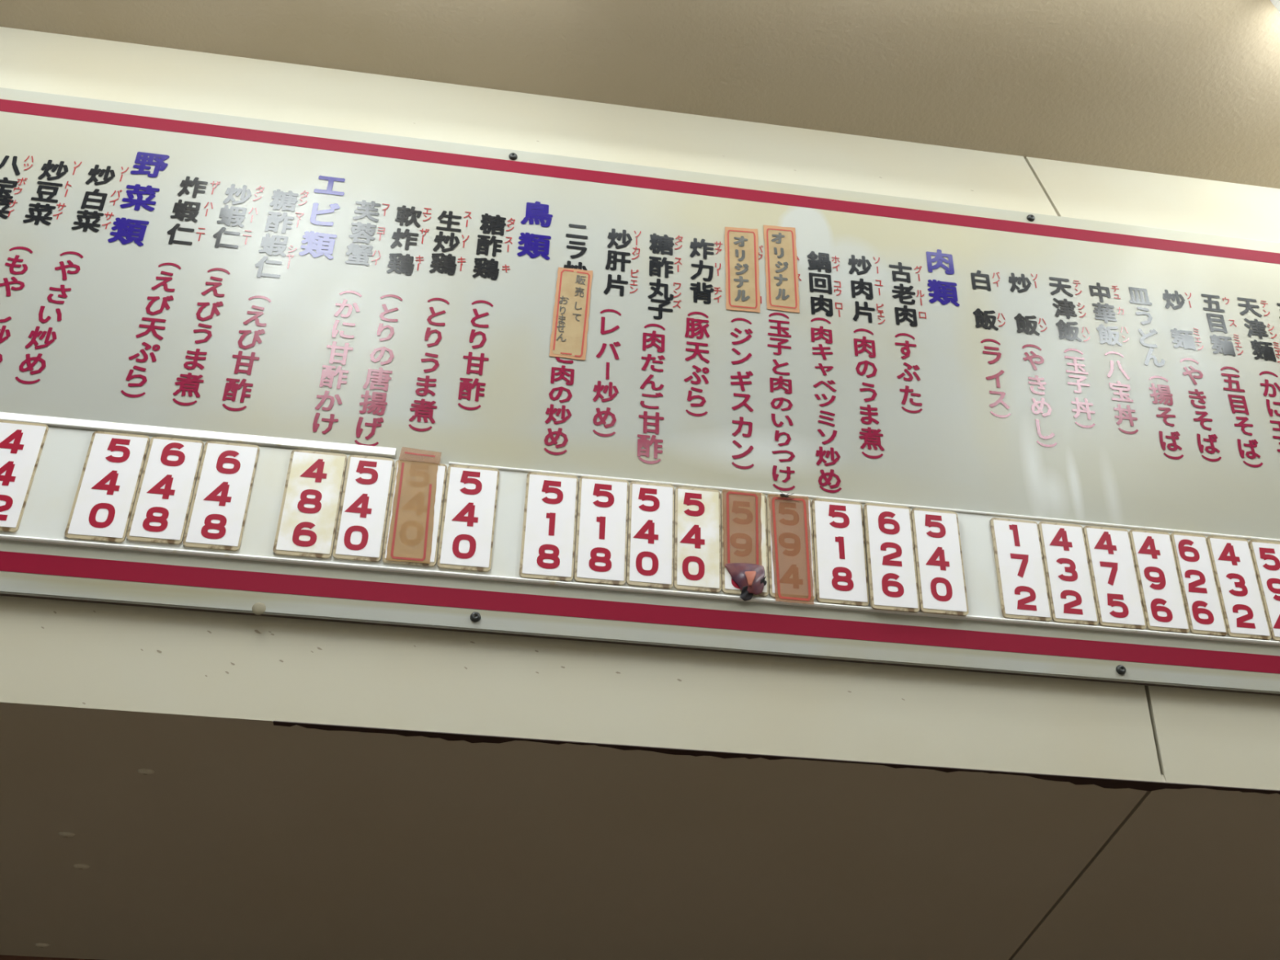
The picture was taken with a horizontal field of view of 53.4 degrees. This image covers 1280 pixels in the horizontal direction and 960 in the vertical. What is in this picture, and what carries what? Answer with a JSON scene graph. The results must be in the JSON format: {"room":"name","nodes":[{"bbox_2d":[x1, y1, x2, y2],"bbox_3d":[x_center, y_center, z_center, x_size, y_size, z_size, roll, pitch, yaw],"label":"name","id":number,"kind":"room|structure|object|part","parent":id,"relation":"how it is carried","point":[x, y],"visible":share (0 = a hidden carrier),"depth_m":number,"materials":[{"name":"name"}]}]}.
{"room":"chinese restaurant","nodes":[
{"label":"chinese restaurant","id":0,"kind":"room"},
{"bbox_2d":[0,955,97,959],"bbox_3d":[-0.004,1.579,1.396,5.800,2.084,0.049,5,-45,-7],"label":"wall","id":1,"kind":"structure","parent":0,"point":[2,957],"depth_m":1.98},
{"bbox_2d":[0,702,1279,959],"bbox_3d":[0.037,0.578,1.845,5.800,0.024,0.710,5,-45,-7],"label":"ceiling","id":2,"kind":"structure","parent":0,"point":[125,834],"depth_m":1.77,"materials":[{"name":"brown"}]},
{"bbox_2d":[0,26,1279,790],"bbox_3d":[0.098,-0.156,1.912,5.800,1.159,0.252,5,-45,-7],"label":"wall","id":3,"kind":"structure","parent":0,"point":[53,652],"depth_m":1.67,"materials":[{"name":"beige paint"}]},
{"bbox_2d":[0,87,1279,695],"bbox_3d":[0.054,-0.138,1.842,3.000,0.798,0.222,5,-45,-7],"label":"menu sign","id":4,"kind":"object","parent":3,"relation":"attached to","point":[280,288],"visible":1,"depth_m":1.84,"materials":[{"name":"white plastic"}]},
{"bbox_2d":[0,419,48,532],"bbox_3d":[-0.803,-0.006,1.611,0.069,0.153,0.042,5,-45,-7],"label":"plate","id":5,"kind":"object","parent":4,"relation":"attached to","point":[21,443],"visible":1,"depth_m":1.62,"materials":[{"name":"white plastic"}]},
{"bbox_2d":[64,431,150,542],"bbox_3d":[-0.678,0.007,1.624,0.072,0.152,0.042,5,-45,-7],"label":"plate","id":6,"kind":"object","parent":4,"relation":"attached to","point":[102,508],"visible":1,"depth_m":1.62,"materials":[{"name":"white plastic"}]},
{"bbox_2d":[126,436,204,544],"bbox_3d":[-0.608,0.012,1.633,0.068,0.148,0.041,5,-45,-7],"label":"plate","id":7,"kind":"object","parent":4,"relation":"attached to","point":[166,486],"visible":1,"depth_m":1.63,"materials":[{"name":"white plastic"}]},
{"bbox_2d":[182,440,259,551],"bbox_3d":[-0.538,0.019,1.641,0.070,0.151,0.042,5,-45,-7],"label":"plate","id":8,"kind":"object","parent":4,"relation":"attached to","point":[216,519],"visible":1,"depth_m":1.64,"materials":[{"name":"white plastic"}]},
{"bbox_2d":[273,449,346,558],"bbox_3d":[-0.427,0.030,1.653,0.073,0.150,0.042,5,-45,-7],"label":"plate","id":9,"kind":"object","parent":4,"relation":"attached to","point":[307,523],"visible":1,"depth_m":1.65,"materials":[{"name":"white plastic"}]},
{"bbox_2d":[333,454,394,562],"bbox_3d":[-0.360,0.036,1.661,0.061,0.149,0.041,5,-45,-7],"label":"plate","id":10,"kind":"object","parent":4,"relation":"attached to","point":[366,494],"visible":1,"depth_m":1.66,"materials":[{"name":"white plastic"}]},
{"bbox_2d":[382,451,447,566],"bbox_3d":[-0.294,0.034,1.672,0.069,0.165,0.048,5,-45,-7],"label":"plate","id":11,"kind":"object","parent":4,"relation":"attached to","point":[442,470],"depth_m":1.66,"materials":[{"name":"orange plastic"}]},
{"bbox_3d":[-0.295,0.031,1.670,0.057,0.164,0.043,5,-45,-6],"label":"tape strip","id":12,"kind":"part","parent":11,"relation":"part of","materials":[{"name":"beige plastic"}]},
{"bbox_2d":[436,464,499,572],"bbox_3d":[-0.225,0.049,1.676,0.069,0.149,0.041,5,-45,-7],"label":"plate","id":13,"kind":"object","parent":4,"relation":"attached to","point":[469,506],"visible":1,"depth_m":1.67,"materials":[{"name":"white plastic"}]},
{"bbox_2d":[519,471,578,582],"bbox_3d":[-0.120,0.061,1.687,0.070,0.153,0.042,5,-45,-7],"label":"plate","id":14,"kind":"object","parent":4,"relation":"attached to","point":[550,507],"visible":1,"depth_m":1.68,"materials":[{"name":"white plastic"}]},
{"bbox_2d":[549,266,592,359],"bbox_3d":[-0.101,-0.246,1.869,0.056,0.160,0.042,6,-45,-7],"label":"paper label","id":15,"kind":"object","parent":4,"relation":"attached to","point":[571,315],"visible":1,"depth_m":1.87,"materials":[{"name":"brown paper"}]},
{"bbox_2d":[573,475,628,585],"bbox_3d":[-0.051,0.066,1.696,0.068,0.153,0.042,5,-45,-7],"label":"plate","id":16,"kind":"object","parent":4,"relation":"attached to","point":[602,525],"visible":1,"depth_m":1.69,"materials":[{"name":"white plastic"}]},
{"bbox_3d":[0.049,0.079,1.708,2.998,0.164,0.003,5,-30,-7],"label":"price rail","id":17,"kind":"part","parent":4,"relation":"part of","materials":[{"name":"white plastic"}]},
{"bbox_3d":[0.053,-0.135,1.846,2.960,0.809,0.013,5,-30,-7],"label":"backing frame","id":18,"kind":"part","parent":4,"relation":"part of","materials":[{"name":"white plastic"}]},
{"bbox_2d":[626,481,674,588],"bbox_3d":[0.015,0.072,1.703,0.062,0.151,0.042,5,-45,-7],"label":"plate","id":19,"kind":"object","parent":4,"relation":"attached to","point":[651,525],"visible":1,"depth_m":1.70,"materials":[{"name":"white plastic"}]},
{"bbox_2d":[673,486,721,592],"bbox_3d":[0.077,0.079,1.710,0.063,0.150,0.042,5,-45,-7],"label":"plate","id":20,"kind":"object","parent":4,"relation":"attached to","point":[697,511],"visible":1,"depth_m":1.71,"materials":[{"name":"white plastic"}]},
{"bbox_2d":[724,226,759,312],"bbox_3d":[0.157,-0.326,1.958,0.054,0.160,0.041,5,-45,-6],"label":"paper label","id":21,"kind":"object","parent":4,"relation":"attached to","point":[741,244],"visible":1,"depth_m":1.96,"materials":[{"name":"brown paper"}]},
{"bbox_2d":[720,489,768,600],"bbox_3d":[0.141,0.088,1.713,0.063,0.163,0.043,5,-45,-7],"label":"plate","id":22,"kind":"object","parent":4,"relation":"attached to","point":[742,508],"depth_m":1.71,"materials":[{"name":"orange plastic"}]},
{"bbox_3d":[0.140,0.087,1.711,0.058,0.162,0.040,5,-45,-7],"label":"tape strip","id":23,"kind":"part","parent":22,"relation":"part of","materials":[{"name":"orange plastic"}]},
{"bbox_2d":[763,225,799,312],"bbox_3d":[0.219,-0.329,1.970,0.052,0.163,0.042,5,-45,-6],"label":"paper label","id":24,"kind":"object","parent":4,"relation":"attached to","point":[780,250],"visible":1,"depth_m":1.97,"materials":[{"name":"brown paper"}]},
{"bbox_2d":[777,491,799,502],"bbox_3d":[0.205,0.023,1.756,0.030,0.016,0.004,7,-45,-8],"label":"insect","id":25,"kind":"object","parent":4,"relation":"on","point":[782,495],"visible":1,"depth_m":1.75,"materials":[{"name":"black"}]},
{"bbox_2d":[766,493,815,600],"bbox_3d":[0.204,0.092,1.722,0.063,0.159,0.044,5,-45,-7],"label":"plate","id":26,"kind":"object","parent":4,"relation":"in","point":[789,514],"depth_m":1.72,"materials":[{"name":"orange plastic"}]},
{"bbox_3d":[0.204,0.091,1.721,0.058,0.159,0.041,5,-45,-6],"label":"tape strip","id":27,"kind":"part","parent":26,"relation":"part of","materials":[{"name":"orange plastic"}]},
{"bbox_2d":[811,498,869,606],"bbox_3d":[0.272,0.097,1.732,0.072,0.153,0.042,5,-45,-7],"label":"plate","id":28,"kind":"object","parent":4,"relation":"attached to","point":[841,575],"visible":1,"depth_m":1.73,"materials":[{"name":"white plastic"}]},
{"bbox_2d":[863,502,919,613],"bbox_3d":[0.342,0.104,1.734,0.067,0.156,0.043,5,-45,-7],"label":"plate","id":29,"kind":"object","parent":4,"relation":"attached to","point":[890,547],"visible":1,"depth_m":1.73,"materials":[{"name":"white plastic"}]},
{"bbox_2d":[911,507,968,616],"bbox_3d":[0.409,0.111,1.742,0.067,0.154,0.042,5,-45,-7],"label":"plate","id":30,"kind":"object","parent":4,"relation":"attached to","point":[940,577],"visible":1,"depth_m":1.74,"materials":[{"name":"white plastic"}]},
{"bbox_2d":[990,517,1052,622],"bbox_3d":[0.526,0.123,1.760,0.070,0.149,0.041,5,-45,-7],"label":"plate","id":31,"kind":"object","parent":4,"relation":"attached to","point":[1023,589],"visible":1,"depth_m":1.76,"materials":[{"name":"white plastic"}]},
{"bbox_2d":[1038,521,1098,625],"bbox_3d":[0.594,0.129,1.768,0.066,0.150,0.042,5,-45,-7],"label":"plate","id":32,"kind":"object","parent":4,"relation":"attached to","point":[1064,548],"visible":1,"depth_m":1.76,"materials":[{"name":"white plastic"}]},
{"bbox_2d":[1083,525,1146,629],"bbox_3d":[0.661,0.135,1.776,0.068,0.150,0.042,5,-45,-7],"label":"plate","id":33,"kind":"object","parent":4,"relation":"attached to","point":[1117,592],"visible":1,"depth_m":1.77,"materials":[{"name":"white plastic"}]},
{"bbox_2d":[1128,528,1190,633],"bbox_3d":[0.727,0.140,1.784,0.062,0.151,0.042,5,-45,-7],"label":"plate","id":34,"kind":"object","parent":4,"relation":"attached to","point":[1157,571],"visible":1,"depth_m":1.78,"materials":[{"name":"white plastic"}]},
{"bbox_2d":[1170,532,1227,636],"bbox_3d":[0.785,0.145,1.791,0.054,0.152,0.042,5,-45,-7],"label":"plate","id":35,"kind":"object","parent":4,"relation":"attached to","point":[1205,615],"visible":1,"depth_m":1.79,"materials":[{"name":"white plastic"}]},
{"bbox_2d":[1206,535,1271,639],"bbox_3d":[0.845,0.151,1.798,0.064,0.152,0.042,5,-45,-7],"label":"plate","id":36,"kind":"object","parent":4,"relation":"attached to","point":[1245,616],"visible":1,"depth_m":1.79,"materials":[{"name":"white plastic"}]},
{"bbox_2d":[1248,539,1279,640],"bbox_3d":[0.911,0.157,1.805,0.069,0.152,0.042,5,-45,-7],"label":"plate","id":37,"kind":"object","parent":4,"relation":"attached to","point":[1265,554],"visible":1,"depth_m":1.81,"materials":[{"name":"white plastic"}]},
{"bbox_2d":[273,720,1279,794],"bbox_3d":[0.387,0.374,1.630,1.674,0.001,0.022,5,-45,-7],"label":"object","id":38,"kind":"structure","parent":3,"relation":"attached to","point":[1105,783],"depth_m":1.60,"materials":[{"name":"black"}]},
{"bbox_2d":[0,0,1279,188],"bbox_3d":[0.419,-2.136,0.730,5.800,0.020,4.358,5,-45,-7],"label":"ceiling","id":39,"kind":"structure","parent":0,"point":[1186,88],"depth_m":2.16,"materials":[{"name":"paint"}]},
{"bbox_2d":[1270,0,1279,13],"bbox_3d":[1.641,-0.708,2.104,1.200,0.142,0.096,5,-45,-7],"label":"ceiling light","id":40,"kind":"object","parent":39,"relation":"attached to","point":[1276,3],"visible":1,"depth_m":2.08,"materials":[{"name":"white glass"}]}
]}

